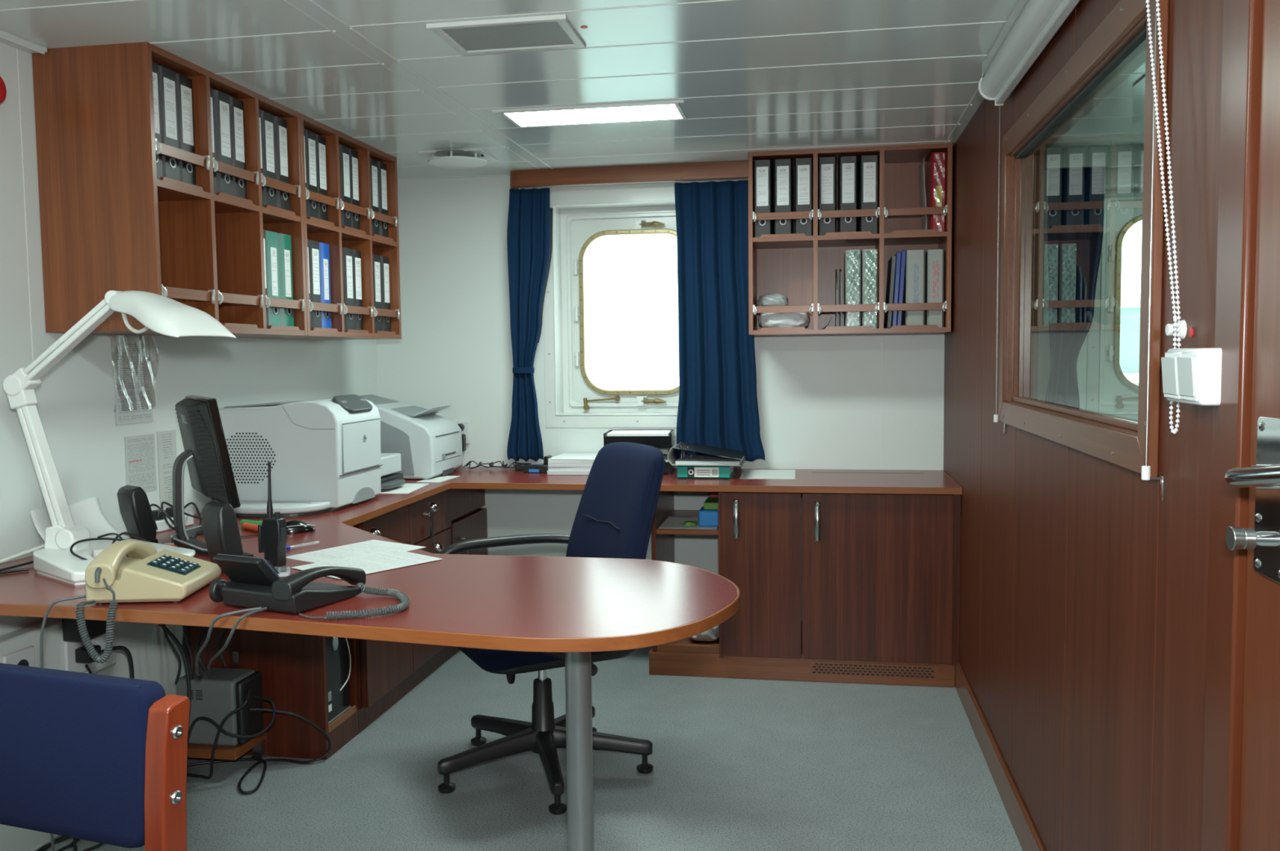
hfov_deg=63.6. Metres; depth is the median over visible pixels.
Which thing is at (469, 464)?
cable
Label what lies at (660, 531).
shelf
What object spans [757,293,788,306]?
plastic bag
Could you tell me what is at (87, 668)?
cable
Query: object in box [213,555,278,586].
screen
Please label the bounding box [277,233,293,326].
ring binder
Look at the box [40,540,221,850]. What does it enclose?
telephone
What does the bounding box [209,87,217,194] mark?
ring binder
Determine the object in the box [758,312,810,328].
plastic bag
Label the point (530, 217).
curtain
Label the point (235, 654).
metal clip
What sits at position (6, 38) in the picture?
trim
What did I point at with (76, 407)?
wall
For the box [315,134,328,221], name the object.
ring binder
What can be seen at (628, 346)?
sea
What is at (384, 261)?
ring binder
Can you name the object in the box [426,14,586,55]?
ceiling vent
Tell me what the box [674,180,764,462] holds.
curtain
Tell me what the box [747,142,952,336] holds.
wall shelf unit
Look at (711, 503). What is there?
box
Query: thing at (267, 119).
ring binder
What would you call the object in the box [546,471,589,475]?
paper pad
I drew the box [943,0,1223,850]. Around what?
wall
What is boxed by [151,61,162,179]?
ring binder
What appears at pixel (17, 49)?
trim
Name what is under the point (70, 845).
cable
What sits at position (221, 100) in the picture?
ring binder
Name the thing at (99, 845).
cable
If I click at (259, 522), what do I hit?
highlighter
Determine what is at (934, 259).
ring binder
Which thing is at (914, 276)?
ring binder
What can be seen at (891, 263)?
folder
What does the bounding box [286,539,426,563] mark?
paper sheet
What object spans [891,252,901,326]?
folder
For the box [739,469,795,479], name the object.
paper sheet
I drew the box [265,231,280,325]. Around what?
ring binder
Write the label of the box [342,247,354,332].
ring binder
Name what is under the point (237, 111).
ring binder
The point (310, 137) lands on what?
ring binder
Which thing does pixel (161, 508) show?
cable
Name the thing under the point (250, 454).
vent
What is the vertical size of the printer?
0.382 m
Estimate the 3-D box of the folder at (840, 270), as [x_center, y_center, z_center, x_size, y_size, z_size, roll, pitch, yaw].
[0.836,-0.530,4.303,0.007,0.259,0.200,0,4,10]
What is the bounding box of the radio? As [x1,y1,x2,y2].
[257,462,287,566]
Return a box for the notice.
[124,433,156,492]
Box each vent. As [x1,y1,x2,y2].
[226,432,275,484]
[417,148,497,169]
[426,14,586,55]
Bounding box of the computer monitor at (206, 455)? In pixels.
[170,395,253,556]
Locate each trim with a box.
[0,0,1006,179]
[0,29,47,54]
[17,48,43,544]
[755,334,882,470]
[977,7,1159,850]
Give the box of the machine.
[359,394,462,479]
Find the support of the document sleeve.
attached to the wall at (76, 407)
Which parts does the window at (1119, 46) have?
frame rail, frame rail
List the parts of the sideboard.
panel, panel, handle, door, handle, door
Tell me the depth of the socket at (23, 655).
2.60 m
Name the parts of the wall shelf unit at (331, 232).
panel, panel, retaining rail, retaining rail, panel, shelf, retaining rail, retaining rail, panel, retaining rail, retaining rail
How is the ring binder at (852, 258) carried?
on the wall shelf unit at (801, 268)
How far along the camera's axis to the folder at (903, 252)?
4.17 m
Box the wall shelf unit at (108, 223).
[31,41,307,337]
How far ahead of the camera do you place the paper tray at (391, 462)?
4.06 m
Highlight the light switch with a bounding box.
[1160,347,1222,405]
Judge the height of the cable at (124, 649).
0.498 m
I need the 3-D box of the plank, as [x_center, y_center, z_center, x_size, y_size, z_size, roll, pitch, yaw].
[-1.363,1.038,3.286,0.278,0.092,0.189,0,4,10]
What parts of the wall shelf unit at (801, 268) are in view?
panel, retaining rail, retaining rail, retaining rail, retaining rail, shelf, panel, panel, retaining rail, retaining rail, panel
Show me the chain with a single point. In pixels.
(1178, 329)
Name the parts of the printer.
control panel, door, tray handle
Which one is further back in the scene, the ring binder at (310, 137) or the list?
the ring binder at (310, 137)
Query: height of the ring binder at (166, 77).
0.316 m
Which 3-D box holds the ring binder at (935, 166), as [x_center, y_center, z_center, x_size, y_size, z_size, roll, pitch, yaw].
[1.214,-0.937,4.245,0.056,0.316,0.279,0,4,10]
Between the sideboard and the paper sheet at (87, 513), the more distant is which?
the sideboard
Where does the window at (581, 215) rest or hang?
in the wall at (819, 397)
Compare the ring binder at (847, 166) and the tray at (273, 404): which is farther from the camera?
the ring binder at (847, 166)
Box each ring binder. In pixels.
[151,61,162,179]
[158,65,179,181]
[175,73,196,186]
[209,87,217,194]
[213,89,233,195]
[229,96,247,199]
[258,108,264,207]
[261,111,276,207]
[262,229,268,328]
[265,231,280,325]
[273,115,289,210]
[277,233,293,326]
[303,128,307,217]
[305,129,318,218]
[306,239,311,330]
[308,240,321,328]
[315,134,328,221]
[319,242,331,328]
[338,144,351,227]
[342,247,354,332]
[349,148,359,230]
[352,249,363,330]
[369,157,379,235]
[372,254,382,332]
[377,161,388,237]
[380,256,391,331]
[666,441,746,466]
[677,466,735,479]
[753,160,773,237]
[773,159,794,234]
[794,158,813,235]
[817,156,836,235]
[837,155,857,232]
[844,249,861,326]
[857,155,879,234]
[861,248,878,328]
[901,249,924,325]
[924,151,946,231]
[924,249,944,327]
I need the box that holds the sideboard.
[648,491,960,687]
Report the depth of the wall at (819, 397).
4.72 m
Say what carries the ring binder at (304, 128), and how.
on the wall shelf unit at (331, 232)
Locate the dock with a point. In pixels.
(537, 468)
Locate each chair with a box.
[0,662,190,850]
[437,442,665,815]
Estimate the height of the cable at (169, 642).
0.443 m
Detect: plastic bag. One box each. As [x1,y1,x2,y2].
[690,625,719,641]
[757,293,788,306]
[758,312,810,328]
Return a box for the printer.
[216,394,382,516]
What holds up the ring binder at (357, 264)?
on the wall shelf unit at (331, 232)
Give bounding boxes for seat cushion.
[457,647,619,671]
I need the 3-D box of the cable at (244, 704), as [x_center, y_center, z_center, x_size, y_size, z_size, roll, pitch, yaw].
[-1.333,0.958,3.174,0.269,0.263,0.100,-1,4,-1]
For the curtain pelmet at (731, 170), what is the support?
attached to the wall at (819, 397)
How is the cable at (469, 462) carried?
on the desk
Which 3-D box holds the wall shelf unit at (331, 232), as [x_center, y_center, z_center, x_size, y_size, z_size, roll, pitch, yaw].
[-1.225,-0.702,3.899,0.342,0.742,0.802,0,4,10]
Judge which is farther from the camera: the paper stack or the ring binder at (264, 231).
the paper stack
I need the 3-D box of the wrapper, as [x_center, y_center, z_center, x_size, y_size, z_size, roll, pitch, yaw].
[0.204,0.398,4.205,0.058,0.019,0.068,0,4,10]
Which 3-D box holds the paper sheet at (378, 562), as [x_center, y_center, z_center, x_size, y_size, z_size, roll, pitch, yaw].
[-0.673,0.341,2.558,0.210,0.001,0.297,3,5,41]
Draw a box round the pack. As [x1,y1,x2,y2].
[698,506,718,527]
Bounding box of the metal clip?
[232,651,239,665]
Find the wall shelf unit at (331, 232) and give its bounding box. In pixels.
[225,113,401,340]
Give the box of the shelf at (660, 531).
[656,510,718,535]
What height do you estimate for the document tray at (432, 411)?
0.043 m
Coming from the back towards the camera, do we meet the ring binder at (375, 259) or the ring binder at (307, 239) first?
the ring binder at (375, 259)
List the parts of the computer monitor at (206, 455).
silver trim, silver trim, silver trim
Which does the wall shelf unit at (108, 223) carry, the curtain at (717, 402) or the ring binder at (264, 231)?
the ring binder at (264, 231)
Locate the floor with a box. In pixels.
[34,646,1022,850]
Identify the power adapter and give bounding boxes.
[515,462,528,471]
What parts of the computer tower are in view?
trim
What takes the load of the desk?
on the floor
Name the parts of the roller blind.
mount rail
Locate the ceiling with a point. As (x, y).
(150, 21)
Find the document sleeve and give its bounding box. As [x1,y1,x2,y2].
[112,336,153,425]
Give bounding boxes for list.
[156,430,177,507]
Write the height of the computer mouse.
0.037 m
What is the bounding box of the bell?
[0,76,6,103]
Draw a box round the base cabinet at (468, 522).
[446,488,488,661]
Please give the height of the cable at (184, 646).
0.445 m
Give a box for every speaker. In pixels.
[116,484,158,543]
[201,501,244,573]
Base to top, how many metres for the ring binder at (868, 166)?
0.316 m
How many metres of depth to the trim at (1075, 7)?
2.26 m
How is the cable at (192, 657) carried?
hanging from the desk
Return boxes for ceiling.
[0,0,1145,180]
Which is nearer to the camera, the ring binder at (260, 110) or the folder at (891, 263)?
the ring binder at (260, 110)
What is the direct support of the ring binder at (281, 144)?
on the wall shelf unit at (108, 223)
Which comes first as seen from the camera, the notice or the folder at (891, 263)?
the notice
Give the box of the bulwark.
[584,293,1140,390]
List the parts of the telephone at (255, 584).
coiled cord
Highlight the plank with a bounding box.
[186,730,266,760]
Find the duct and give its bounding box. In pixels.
[0,617,115,673]
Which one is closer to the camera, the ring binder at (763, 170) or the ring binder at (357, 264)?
the ring binder at (357, 264)
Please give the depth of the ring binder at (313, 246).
3.62 m
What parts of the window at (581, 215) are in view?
hull plate, port frame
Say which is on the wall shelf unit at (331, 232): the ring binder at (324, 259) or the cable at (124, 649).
the ring binder at (324, 259)
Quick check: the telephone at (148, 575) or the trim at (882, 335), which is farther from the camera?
the trim at (882, 335)
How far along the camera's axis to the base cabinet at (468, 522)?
4.56 m
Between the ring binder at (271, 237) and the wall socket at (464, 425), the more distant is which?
the wall socket at (464, 425)
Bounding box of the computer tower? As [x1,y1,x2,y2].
[325,636,351,724]
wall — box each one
[0,42,377,850]
[376,153,1087,620]
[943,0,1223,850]
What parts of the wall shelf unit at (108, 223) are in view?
panel, panel, retaining rail, retaining rail, panel, shelf, retaining rail, retaining rail, panel, retaining rail, retaining rail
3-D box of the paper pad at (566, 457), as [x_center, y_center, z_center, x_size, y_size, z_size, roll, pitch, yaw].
[-0.268,0.142,4.564,0.210,0.014,0.278,0,4,11]
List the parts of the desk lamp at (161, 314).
arm, post, arm, lamp shade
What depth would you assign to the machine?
4.31 m
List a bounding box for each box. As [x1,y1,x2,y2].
[703,497,718,510]
[709,492,718,497]
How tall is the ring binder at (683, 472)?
0.056 m
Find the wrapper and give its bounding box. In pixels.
[682,520,697,526]
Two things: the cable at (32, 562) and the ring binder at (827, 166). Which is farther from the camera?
the ring binder at (827, 166)
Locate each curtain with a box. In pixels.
[506,187,553,461]
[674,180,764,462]
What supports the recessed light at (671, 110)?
in the ceiling
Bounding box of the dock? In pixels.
[523,455,551,473]
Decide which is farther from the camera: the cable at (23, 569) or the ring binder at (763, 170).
the ring binder at (763, 170)
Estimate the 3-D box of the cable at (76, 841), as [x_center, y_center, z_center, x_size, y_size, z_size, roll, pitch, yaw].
[-1.490,1.111,2.808,0.051,0.008,0.635,0,4,3]
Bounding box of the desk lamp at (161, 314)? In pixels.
[0,290,236,585]
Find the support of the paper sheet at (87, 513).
on the desk
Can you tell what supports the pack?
on the paper sheet at (671, 522)
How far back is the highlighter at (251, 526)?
3.07 m
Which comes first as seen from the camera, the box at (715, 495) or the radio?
the radio
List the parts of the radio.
volume knob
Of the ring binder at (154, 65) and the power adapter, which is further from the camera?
the power adapter
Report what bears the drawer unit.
on the floor
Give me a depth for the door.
1.27 m
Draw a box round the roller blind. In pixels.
[977,0,1164,501]
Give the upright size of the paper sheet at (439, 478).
0.001 m
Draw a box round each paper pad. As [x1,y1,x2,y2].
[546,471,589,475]
[547,453,597,462]
[547,462,593,466]
[547,466,591,471]
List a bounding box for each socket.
[1,645,35,666]
[62,638,95,672]
[455,421,470,452]
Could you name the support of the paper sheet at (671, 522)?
on the sideboard
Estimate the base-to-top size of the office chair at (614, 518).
1.005 m
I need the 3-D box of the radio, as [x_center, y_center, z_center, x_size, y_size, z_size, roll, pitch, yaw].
[-0.910,0.218,2.551,0.070,0.256,0.030,1,4,22]
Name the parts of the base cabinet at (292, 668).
panel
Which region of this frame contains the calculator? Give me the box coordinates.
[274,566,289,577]
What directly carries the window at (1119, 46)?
in the wall at (1111, 526)
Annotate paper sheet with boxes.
[30,497,130,542]
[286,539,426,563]
[291,549,442,579]
[381,483,429,493]
[416,475,460,482]
[658,516,717,529]
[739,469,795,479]
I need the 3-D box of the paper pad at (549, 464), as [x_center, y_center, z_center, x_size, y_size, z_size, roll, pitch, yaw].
[-0.272,0.159,4.564,0.210,0.020,0.278,0,4,9]
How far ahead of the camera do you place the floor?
3.15 m
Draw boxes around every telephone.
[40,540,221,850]
[195,554,409,679]
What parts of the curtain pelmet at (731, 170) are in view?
curtain rail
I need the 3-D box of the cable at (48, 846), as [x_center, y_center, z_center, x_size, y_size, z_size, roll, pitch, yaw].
[-1.540,1.111,2.823,0.049,0.008,0.641,0,4,10]
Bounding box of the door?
[1201,0,1279,850]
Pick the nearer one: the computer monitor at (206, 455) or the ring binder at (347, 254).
the computer monitor at (206, 455)
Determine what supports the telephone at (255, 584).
on the desk
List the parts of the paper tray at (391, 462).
drawer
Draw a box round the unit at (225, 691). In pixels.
[176,667,263,746]
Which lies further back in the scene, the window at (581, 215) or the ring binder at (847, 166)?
the window at (581, 215)
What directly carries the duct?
attached to the wall at (76, 407)
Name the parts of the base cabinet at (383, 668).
knob, drawer, door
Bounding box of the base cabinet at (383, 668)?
[352,505,413,733]
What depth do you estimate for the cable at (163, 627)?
2.98 m
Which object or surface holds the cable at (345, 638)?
hanging from the computer tower
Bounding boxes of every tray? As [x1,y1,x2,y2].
[223,400,313,408]
[380,453,404,489]
[381,479,404,489]
[416,404,451,415]
[603,429,675,474]
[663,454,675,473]
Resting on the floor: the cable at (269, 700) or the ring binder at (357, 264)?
the cable at (269, 700)
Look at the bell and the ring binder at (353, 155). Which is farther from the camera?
the ring binder at (353, 155)
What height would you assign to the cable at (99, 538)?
0.073 m
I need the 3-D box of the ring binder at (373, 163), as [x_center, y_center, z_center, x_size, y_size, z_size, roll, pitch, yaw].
[-1.191,-0.903,4.145,0.277,0.316,0.076,0,4,10]
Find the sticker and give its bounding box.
[1189,327,1193,337]
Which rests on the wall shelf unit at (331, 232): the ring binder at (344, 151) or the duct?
the ring binder at (344, 151)
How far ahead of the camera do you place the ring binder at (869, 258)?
4.18 m
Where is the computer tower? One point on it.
(336, 648)
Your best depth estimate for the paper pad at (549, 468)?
4.43 m
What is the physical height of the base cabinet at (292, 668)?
0.754 m
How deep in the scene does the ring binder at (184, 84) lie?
2.88 m
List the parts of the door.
architrave, lever handle, lock plate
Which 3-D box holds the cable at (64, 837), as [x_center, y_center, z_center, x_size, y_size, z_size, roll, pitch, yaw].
[-1.553,1.109,2.851,0.031,0.008,0.671,0,4,8]
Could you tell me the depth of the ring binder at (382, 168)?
4.18 m
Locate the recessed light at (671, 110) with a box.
[491,100,687,128]
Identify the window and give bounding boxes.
[541,180,722,427]
[998,0,1168,476]
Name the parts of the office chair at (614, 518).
leg, leg, armrest, adjust lever, leg, armrest, leg, leg, backrest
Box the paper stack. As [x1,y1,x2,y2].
[606,430,671,436]
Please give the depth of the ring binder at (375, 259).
4.14 m
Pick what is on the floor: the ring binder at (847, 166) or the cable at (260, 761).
the cable at (260, 761)
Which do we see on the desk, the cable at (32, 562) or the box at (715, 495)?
the cable at (32, 562)
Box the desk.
[0,466,962,850]
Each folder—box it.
[835,269,837,326]
[839,269,842,326]
[883,256,896,328]
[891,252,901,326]
[896,250,906,325]
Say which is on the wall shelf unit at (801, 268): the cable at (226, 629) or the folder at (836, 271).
the folder at (836, 271)
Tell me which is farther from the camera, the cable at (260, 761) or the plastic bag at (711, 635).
the plastic bag at (711, 635)
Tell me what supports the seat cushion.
on the office chair at (614, 518)
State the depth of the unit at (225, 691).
3.20 m
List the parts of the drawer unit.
drawer, drawer, drawer, knob, knob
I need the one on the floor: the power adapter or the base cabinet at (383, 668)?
the base cabinet at (383, 668)
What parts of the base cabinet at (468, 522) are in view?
door pull, panel, door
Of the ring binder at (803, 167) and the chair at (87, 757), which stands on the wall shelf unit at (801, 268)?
the ring binder at (803, 167)
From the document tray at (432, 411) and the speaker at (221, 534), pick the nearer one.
the speaker at (221, 534)
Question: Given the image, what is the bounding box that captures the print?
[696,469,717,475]
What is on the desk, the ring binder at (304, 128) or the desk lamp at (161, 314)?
the desk lamp at (161, 314)
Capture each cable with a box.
[0,560,33,571]
[0,568,29,574]
[35,836,68,850]
[40,835,63,850]
[56,838,76,850]
[70,532,165,559]
[72,839,79,850]
[81,843,103,850]
[84,664,93,674]
[101,645,134,679]
[150,502,202,529]
[158,624,191,732]
[163,624,181,684]
[182,625,194,679]
[182,626,191,673]
[186,689,250,779]
[186,708,331,794]
[187,695,275,743]
[195,626,207,671]
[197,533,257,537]
[217,628,228,667]
[339,638,351,691]
[462,461,531,467]
[466,463,515,469]
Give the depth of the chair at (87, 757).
1.45 m
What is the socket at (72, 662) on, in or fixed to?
attached to the duct
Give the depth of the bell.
2.56 m
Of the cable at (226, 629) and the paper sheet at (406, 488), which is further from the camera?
the paper sheet at (406, 488)
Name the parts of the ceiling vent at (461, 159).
mount plate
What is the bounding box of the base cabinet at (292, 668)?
[187,626,359,759]
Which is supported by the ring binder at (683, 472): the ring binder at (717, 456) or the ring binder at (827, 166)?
the ring binder at (717, 456)
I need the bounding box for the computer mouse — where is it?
[285,520,315,534]
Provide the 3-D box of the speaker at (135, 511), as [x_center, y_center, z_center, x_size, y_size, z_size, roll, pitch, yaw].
[-1.389,0.248,2.861,0.094,0.165,0.079,3,5,40]
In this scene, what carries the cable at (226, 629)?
hanging from the desk
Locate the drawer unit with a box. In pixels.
[404,488,451,694]
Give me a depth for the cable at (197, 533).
2.97 m
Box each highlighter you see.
[240,520,262,525]
[241,522,257,532]
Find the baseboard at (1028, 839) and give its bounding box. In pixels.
[955,662,1045,850]
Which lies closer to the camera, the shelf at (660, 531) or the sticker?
the sticker
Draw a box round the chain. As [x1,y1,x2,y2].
[1146,0,1186,434]
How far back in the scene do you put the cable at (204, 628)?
3.26 m
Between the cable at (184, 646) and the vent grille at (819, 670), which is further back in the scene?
the vent grille at (819, 670)
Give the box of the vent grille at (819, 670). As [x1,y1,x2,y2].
[809,661,938,679]
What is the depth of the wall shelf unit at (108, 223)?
2.74 m
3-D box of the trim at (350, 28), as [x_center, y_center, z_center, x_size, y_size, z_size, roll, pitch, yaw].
[-0.478,-0.934,1.738,2.550,0.003,5.784,0,4,10]
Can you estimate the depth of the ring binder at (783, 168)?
4.21 m
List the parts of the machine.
panel, document lid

